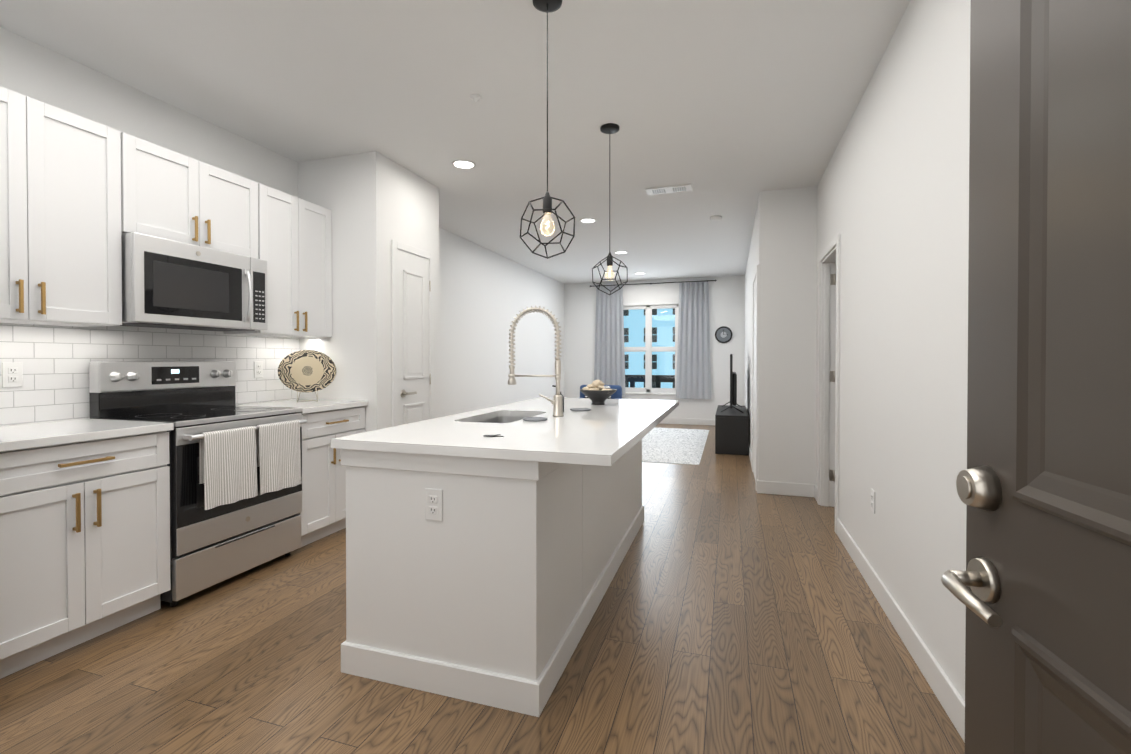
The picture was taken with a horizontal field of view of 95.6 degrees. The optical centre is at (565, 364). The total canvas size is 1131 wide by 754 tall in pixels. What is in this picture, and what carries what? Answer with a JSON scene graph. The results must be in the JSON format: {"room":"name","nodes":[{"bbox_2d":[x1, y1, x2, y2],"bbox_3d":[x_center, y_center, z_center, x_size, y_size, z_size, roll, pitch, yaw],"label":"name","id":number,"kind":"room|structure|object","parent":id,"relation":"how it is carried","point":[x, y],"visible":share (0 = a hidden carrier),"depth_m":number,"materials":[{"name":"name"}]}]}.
{"room":"kitchen","nodes":[
{"label":"kitchen","id":0,"kind":"room"},
{"bbox_2d":[0,27,563,416],"bbox_3d":[-1.667,-0.211,5.465,0.125,2.745,10.600,0,1,18],"label":"wall","id":1,"kind":"structure","parent":0,"point":[486,296],"depth_m":6.11,"materials":[{"name":"white paint"}]},
{"bbox_2d":[0,86,143,326],"bbox_3d":[-2.457,-0.674,2.247,0.316,0.964,0.848,0,1,18],"label":"upper cabinet","id":2,"kind":"object","parent":1,"relation":"attached to","point":[79,195],"depth_m":2.32,"materials":[{"name":"white wood"}]},
{"bbox_2d":[0,323,299,425],"bbox_3d":[-2.628,0.041,2.254,0.008,0.587,3.643,0,1,18],"label":"tile backsplash","id":3,"kind":"structure","parent":1,"relation":"attached to","point":[54,360],"depth_m":2.68,"materials":[{"name":"white tile"}]},
{"bbox_2d":[2,362,22,387],"bbox_3d":[-2.576,0.046,2.388,0.010,0.116,0.072,0,1,18],"label":"outlet","id":4,"kind":"object","parent":3,"relation":"attached to","point":[12,374],"depth_m":2.38,"materials":[{"name":"white plastic"}]},
{"bbox_2d":[254,361,262,377],"bbox_3d":[-2.175,0.033,3.635,0.010,0.116,0.072,0,1,18],"label":"outlet","id":5,"kind":"object","parent":3,"relation":"attached to","point":[258,365],"depth_m":3.63,"materials":[{"name":"white plastic"}]},
{"bbox_2d":[140,139,263,259],"bbox_3d":[-2.228,-0.914,2.958,0.316,0.498,0.771,0,1,18],"label":"upper cabinet","id":6,"kind":"object","parent":1,"relation":"attached to","point":[185,199],"depth_m":2.90,"materials":[{"name":"white wood"}]},
{"bbox_2d":[120,232,267,330],"bbox_3d":[-2.172,-0.437,2.944,0.433,0.447,0.767,0,1,18],"label":"microwave","id":7,"kind":"object","parent":6,"relation":"attached to","point":[169,284],"visible":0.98,"depth_m":2.79,"materials":[{"name":"silver metal"}]},
{"bbox_2d":[223,185,331,337],"bbox_3d":[-2.023,-0.688,3.598,0.316,0.964,0.694,0,1,18],"label":"upper cabinet","id":8,"kind":"object","parent":1,"relation":"attached to","point":[297,231],"depth_m":3.56,"materials":[{"name":"white wood"}]},
{"bbox_2d":[298,151,439,431],"bbox_3d":[-1.601,-0.199,4.284,0.723,2.745,0.854,0,1,18],"label":"wall","id":9,"kind":"structure","parent":0,"point":[375,202],"depth_m":3.85,"materials":[{"name":"white paint"}]},
{"bbox_2d":[391,239,433,426],"bbox_3d":[-1.220,0.106,4.193,0.060,2.137,0.569,0,1,18],"label":"door","id":10,"kind":"structure","parent":9,"relation":"attached to","point":[412,314],"depth_m":4.16,"materials":[{"name":"white paint"}]},
{"bbox_2d":[0,0,909,283],"bbox_3d":[1.127,-1.614,4.554,5.995,0.080,10.600,0,1,18],"label":"ceiling","id":11,"kind":"structure","parent":0,"point":[728,110],"depth_m":2.93,"materials":[{"name":"white paint"}]},
{"bbox_2d":[452,159,475,168],"bbox_3d":[-0.795,-1.564,4.002,0.186,0.008,0.186,0,1,18],"label":"recessed light","id":12,"kind":"object","parent":11,"relation":"in","point":[463,164],"visible":1,"depth_m":4.00,"materials":[{"name":"white paint"}]},
{"bbox_2d":[470,94,480,102],"bbox_3d":[-0.523,-1.543,2.978,0.064,0.030,0.064,0,1,18],"label":"sprinkler","id":13,"kind":"object","parent":11,"relation":"attached to","point":[475,98],"visible":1,"depth_m":2.97,"materials":[{"name":"white paint"}]},
{"bbox_2d":[520,0,574,258],"bbox_3d":[-0.077,-1.000,2.176,0.238,1.098,0.234,0,1,18],"label":"pendant light","id":14,"kind":"object","parent":11,"relation":"hanging from","point":[547,6],"visible":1,"depth_m":2.17,"materials":[{"name":"black metal"}]},
{"bbox_2d":[580,218,595,222],"bbox_3d":[0.247,-1.580,5.617,0.186,0.008,0.186,0,1,18],"label":"recessed light","id":15,"kind":"object","parent":11,"relation":"in","point":[587,220],"visible":0.96,"depth_m":5.61,"materials":[{"name":"white paint"}]},
{"bbox_2d":[592,123,627,294],"bbox_3d":[0.292,-1.010,3.379,0.238,1.103,0.230,0,1,18],"label":"pendant light","id":16,"kind":"object","parent":11,"relation":"hanging from","point":[610,128],"visible":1,"depth_m":3.37,"materials":[{"name":"black metal"}]},
{"bbox_2d":[615,251,627,253],"bbox_3d":[0.791,-1.598,7.292,0.186,0.008,0.186,0,1,18],"label":"recessed light","id":17,"kind":"object","parent":11,"relation":"in","point":[620,252],"visible":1,"depth_m":7.29,"materials":[{"name":"white paint"}]},
{"bbox_2d":[645,184,692,194],"bbox_3d":[0.928,-1.569,4.593,0.400,0.010,0.170,0,1,18],"label":"ceiling vent","id":18,"kind":"object","parent":11,"relation":"in","point":[669,189],"visible":1,"depth_m":4.57,"materials":[{"name":"white metal"}]},
{"bbox_2d":[710,215,721,220],"bbox_3d":[1.612,-1.567,5.489,0.128,0.034,0.128,0,1,18],"label":"smoke detector","id":19,"kind":"object","parent":11,"relation":"attached to","point":[716,218],"visible":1,"depth_m":5.45,"materials":[{"name":"white paint"}]},
{"bbox_2d":[0,423,964,753],"bbox_3d":[1.127,1.201,4.583,5.995,0.060,10.600,0,1,18],"label":"floor","id":20,"kind":"structure","parent":0,"point":[736,613],"depth_m":2.01,"materials":[{"name":"brown wood"}]},
{"bbox_2d":[0,431,170,678],"bbox_3d":[-2.309,0.755,2.242,0.621,0.876,0.692,0,1,18],"label":"base cabinet","id":21,"kind":"object","parent":20,"relation":"on","point":[84,529],"depth_m":2.13,"materials":[{"name":"white wood"}]},
{"bbox_2d":[0,419,173,450],"bbox_3d":[-2.301,0.298,2.214,0.641,0.034,0.736,0,1,18],"label":"countertop","id":22,"kind":"structure","parent":21,"relation":"on","point":[18,437],"depth_m":2.22,"materials":[{"name":"white stone"}]},
{"bbox_2d":[89,361,306,606],"bbox_3d":[-2.026,0.582,2.923,0.690,1.209,0.771,0,1,18],"label":"range","id":23,"kind":"object","parent":20,"relation":"on","point":[191,400],"visible":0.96,"depth_m":2.77,"materials":[{"name":"grey metal"}]},
{"bbox_2d":[199,420,300,509],"bbox_3d":[-1.700,0.528,2.816,0.056,0.390,0.610,0,1,18],"label":"hanging towels","id":24,"kind":"object","parent":23,"relation":"hanging from","point":[231,460],"visible":1,"depth_m":2.75,"materials":[{"name":"white fabric"}]},
{"bbox_2d":[293,407,364,550],"bbox_3d":[-1.871,0.741,3.607,0.621,0.876,0.613,0,1,18],"label":"base cabinet","id":25,"kind":"object","parent":20,"relation":"on","point":[323,514],"depth_m":3.43,"materials":[{"name":"white wood"}]},
{"bbox_2d":[236,399,367,414],"bbox_3d":[-1.857,0.284,3.597,0.641,0.034,0.614,0,1,18],"label":"countertop","id":26,"kind":"structure","parent":25,"relation":"on","point":[307,407],"depth_m":3.53,"materials":[{"name":"white stone"}]},
{"bbox_2d":[278,350,335,401],"bbox_3d":[-1.861,0.078,3.699,0.278,0.375,0.261,0,1,18],"label":"decorative plate","id":27,"kind":"object","parent":26,"relation":"on","point":[300,371],"visible":1,"depth_m":3.69,"materials":[{"name":"beige ceramic"}]},
{"bbox_2d":[341,413,643,716],"bbox_3d":[-0.158,0.747,2.940,0.862,0.878,2.245,0,1,18],"label":"kitchen island","id":28,"kind":"object","parent":20,"relation":"on","point":[481,568],"depth_m":1.89,"materials":[{"name":"white paint"}]},
{"bbox_2d":[331,397,678,468],"bbox_3d":[-0.026,0.327,2.892,1.096,0.106,2.298,0,1,18],"label":"island countertop","id":29,"kind":"structure","parent":28,"relation":"on","point":[603,434],"depth_m":2.08,"materials":[{"name":"white stone"}]},
{"bbox_2d":[483,434,503,436],"bbox_3d":[-0.280,0.280,2.036,0.081,0.004,0.077,0,1,18],"label":"keys","id":30,"kind":"object","parent":29,"relation":"on","point":[492,435],"visible":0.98,"depth_m":2.02,"materials":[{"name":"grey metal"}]},
{"bbox_2d":[523,417,546,420],"bbox_3d":[-0.153,0.272,2.574,0.123,0.009,0.123,0,1,-27],"label":"coaster","id":31,"kind":"object","parent":29,"relation":"on","point":[545,418],"depth_m":2.55,"materials":[{"name":"grey stone"}]},
{"bbox_2d":[508,305,563,416],"bbox_3d":[-0.172,-0.025,2.770,0.323,0.599,0.106,0,1,18],"label":"faucet","id":32,"kind":"object","parent":29,"relation":"on","point":[557,401],"visible":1,"depth_m":2.75,"materials":[{"name":"silver metal"}]},
{"bbox_2d":[570,408,590,410],"bbox_3d":[0.090,0.267,3.075,0.123,0.009,0.123,0,1,-27],"label":"coaster","id":33,"kind":"object","parent":29,"relation":"on","point":[572,409],"depth_m":3.05,"materials":[{"name":"grey stone"}]},
{"bbox_2d":[579,380,616,404],"bbox_3d":[0.222,0.183,3.477,0.256,0.168,0.256,0,1,18],"label":"shell bowl","id":34,"kind":"object","parent":29,"relation":"on","point":[595,392],"visible":1,"depth_m":3.42,"materials":[{"name":"black ceramic"}]},
{"bbox_2d":[642,427,708,464],"bbox_3d":[0.895,1.121,7.729,2.346,0.033,3.046,0,1,18],"label":"rug","id":35,"kind":"object","parent":20,"relation":"on","point":[673,445],"visible":0.38,"depth_m":7.10,"materials":[{"name":"grey carpet"}]},
{"bbox_2d":[580,385,621,398],"bbox_3d":[0.494,0.716,8.179,0.700,0.764,0.720,0,1,18],"label":"accent chair","id":36,"kind":"object","parent":35,"relation":"on","point":[617,394],"visible":0.12,"depth_m":8.29,"materials":[{"name":"blue fabric"}]},
{"bbox_2d":[715,405,748,455],"bbox_3d":[2.364,0.891,7.292,0.408,0.501,1.530,0,1,18],"label":"tv stand","id":37,"kind":"object","parent":20,"relation":"on","point":[732,431],"visible":1,"depth_m":6.57,"materials":[{"name":"black wood"}]},
{"bbox_2d":[721,354,743,412],"bbox_3d":[2.373,0.246,7.309,0.297,0.790,1.220,0,1,18],"label":"screen","id":38,"kind":"object","parent":37,"relation":"on","point":[733,388],"visible":1,"depth_m":6.79,"materials":[{"name":"black plastic"}]},
{"bbox_2d":[941,0,1130,753],"bbox_3d":[0.556,0.167,0.386,0.209,2.070,0.928,0,1,18],"label":"entry door","id":39,"kind":"structure","parent":20,"relation":"on","point":[1040,587],"depth_m":0.66,"materials":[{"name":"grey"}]},
{"bbox_2d":[564,276,744,418],"bbox_3d":[1.633,-0.257,9.907,3.446,2.745,0.125,0,1,18],"label":"wall","id":40,"kind":"structure","parent":0,"point":[726,301],"depth_m":9.71,"materials":[{"name":"white paint"}]},
{"bbox_2d":[623,304,678,394],"bbox_3d":[1.599,-0.294,9.891,1.210,1.720,0.135,0,1,18],"label":"window","id":41,"kind":"structure","parent":40,"relation":"in","point":[648,349],"depth_m":9.89,"materials":[{"name":"white paint"}]},
{"bbox_2d":[590,280,716,286],"bbox_3d":[1.630,-1.551,9.780,2.406,0.032,0.090,0,1,18],"label":"curtain rod","id":42,"kind":"object","parent":40,"relation":"attached to","point":[656,283],"visible":0.9,"depth_m":9.71,"materials":[{"name":"black metal"}]},
{"bbox_2d":[594,285,625,394],"bbox_3d":[0.855,-0.478,10.010,0.640,2.125,0.055,0,1,18],"label":"curtain","id":43,"kind":"object","parent":42,"relation":"hanging from","point":[609,365],"visible":0.85,"depth_m":10.00,"materials":[{"name":"grey fabric"}]},
{"bbox_2d":[676,281,710,398],"bbox_3d":[2.378,-0.453,9.521,0.640,2.165,0.056,0,1,18],"label":"curtain","id":44,"kind":"object","parent":42,"relation":"hanging from","point":[693,380],"visible":1,"depth_m":9.52,"materials":[{"name":"grey fabric"}]},
{"bbox_2d":[660,418,714,425],"bbox_3d":[1.613,1.059,9.852,3.390,0.115,0.018,0,1,18],"label":"baseboard","id":45,"kind":"structure","parent":40,"relation":"attached to","point":[689,421],"depth_m":9.62,"materials":[{"name":"white paint"}]},
{"bbox_2d":[715,326,731,342],"bbox_3d":[2.904,-0.555,9.416,0.310,0.310,0.026,0,1,18],"label":"wall clock","id":46,"kind":"object","parent":40,"relation":"attached to","point":[723,334],"visible":0.98,"depth_m":9.41,"materials":[{"name":"black metal"}]},
{"bbox_2d":[744,197,758,450],"bbox_3d":[2.606,-0.228,7.095,0.125,2.745,4.885,0,1,18],"label":"wall","id":47,"kind":"structure","parent":0,"point":[753,260],"depth_m":6.70,"materials":[{"name":"white paint"}]},
{"bbox_2d":[749,443,751,465],"bbox_3d":[2.649,1.083,7.476,0.018,0.115,3.910,0,1,18],"label":"baseboard","id":48,"kind":"structure","parent":47,"relation":"attached to","point":[750,452],"depth_m":6.12,"materials":[{"name":"white paint"}]},
{"bbox_2d":[752,265,758,481],"bbox_3d":[1.911,0.119,5.166,0.018,2.092,0.914,0,1,18],"label":"door frame","id":49,"kind":"structure","parent":47,"relation":"attached to","point":[755,342],"depth_m":5.05,"materials":[{"name":"white paint"}]},
{"bbox_2d":[758,186,816,483],"bbox_3d":[2.067,-0.203,4.638,0.600,2.745,0.125,0,1,18],"label":"wall","id":50,"kind":"structure","parent":0,"point":[787,334],"depth_m":4.59,"materials":[{"name":"white paint"}]},
{"bbox_2d":[756,479,816,500],"bbox_3d":[1.984,1.113,4.617,0.489,0.115,0.039,0,1,18],"label":"baseboard","id":51,"kind":"structure","parent":50,"relation":"attached to","point":[764,487],"depth_m":4.60,"materials":[{"name":"white paint"}]},
{"bbox_2d":[816,0,970,700],"bbox_3d":[1.439,-0.174,1.904,0.125,2.745,5.465,0,1,18],"label":"wall","id":52,"kind":"structure","parent":0,"point":[893,198],"depth_m":2.17,"materials":[{"name":"white paint"}]},
{"bbox_2d":[871,488,874,513],"bbox_3d":[1.625,0.719,2.712,0.010,0.116,0.072,0,1,18],"label":"outlet","id":53,"kind":"object","parent":52,"relation":"attached to","point":[872,500],"visible":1,"depth_m":2.70,"materials":[{"name":"white plastic"}]},
{"bbox_2d":[837,518,964,742],"bbox_3d":[1.223,1.145,1.466,0.030,0.115,4.413,0,1,18],"label":"baseboard","id":54,"kind":"structure","parent":52,"relation":"attached to","point":[948,696],"depth_m":2.09,"materials":[{"name":"white paint"}]},
{"label":"outside","id":55,"kind":"structure","parent":0,"visible":0},
{"bbox_2d":[623,308,674,387],"bbox_3d":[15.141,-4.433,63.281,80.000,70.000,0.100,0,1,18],"label":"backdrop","id":56,"kind":"structure","parent":55,"point":[658,342],"depth_m":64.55,"materials":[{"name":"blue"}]},
{"bbox_3d":[3.113,-0.195,3.932,1.824,2.745,10.350,0,1,18],"label":"wall","id":57,"kind":"structure","parent":0,"visible":0},
{"bbox_2d":[817,234,839,533],"bbox_3d":[2.079,0.131,3.930,0.145,2.092,0.816,0,1,18],"label":"door frame","id":58,"kind":"structure","parent":57,"relation":"attached to","point":[828,377],"depth_m":3.67,"materials":[{"name":"white paint"}]},
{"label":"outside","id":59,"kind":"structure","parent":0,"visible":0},
{"bbox_2d":[625,375,674,387],"bbox_3d":[2.578,1.667,11.737,2.800,2.860,0.150,0,1,18],"label":"pergola","id":60,"kind":"object","parent":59,"point":[631,378],"depth_m":11.82,"materials":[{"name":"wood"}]}
]}

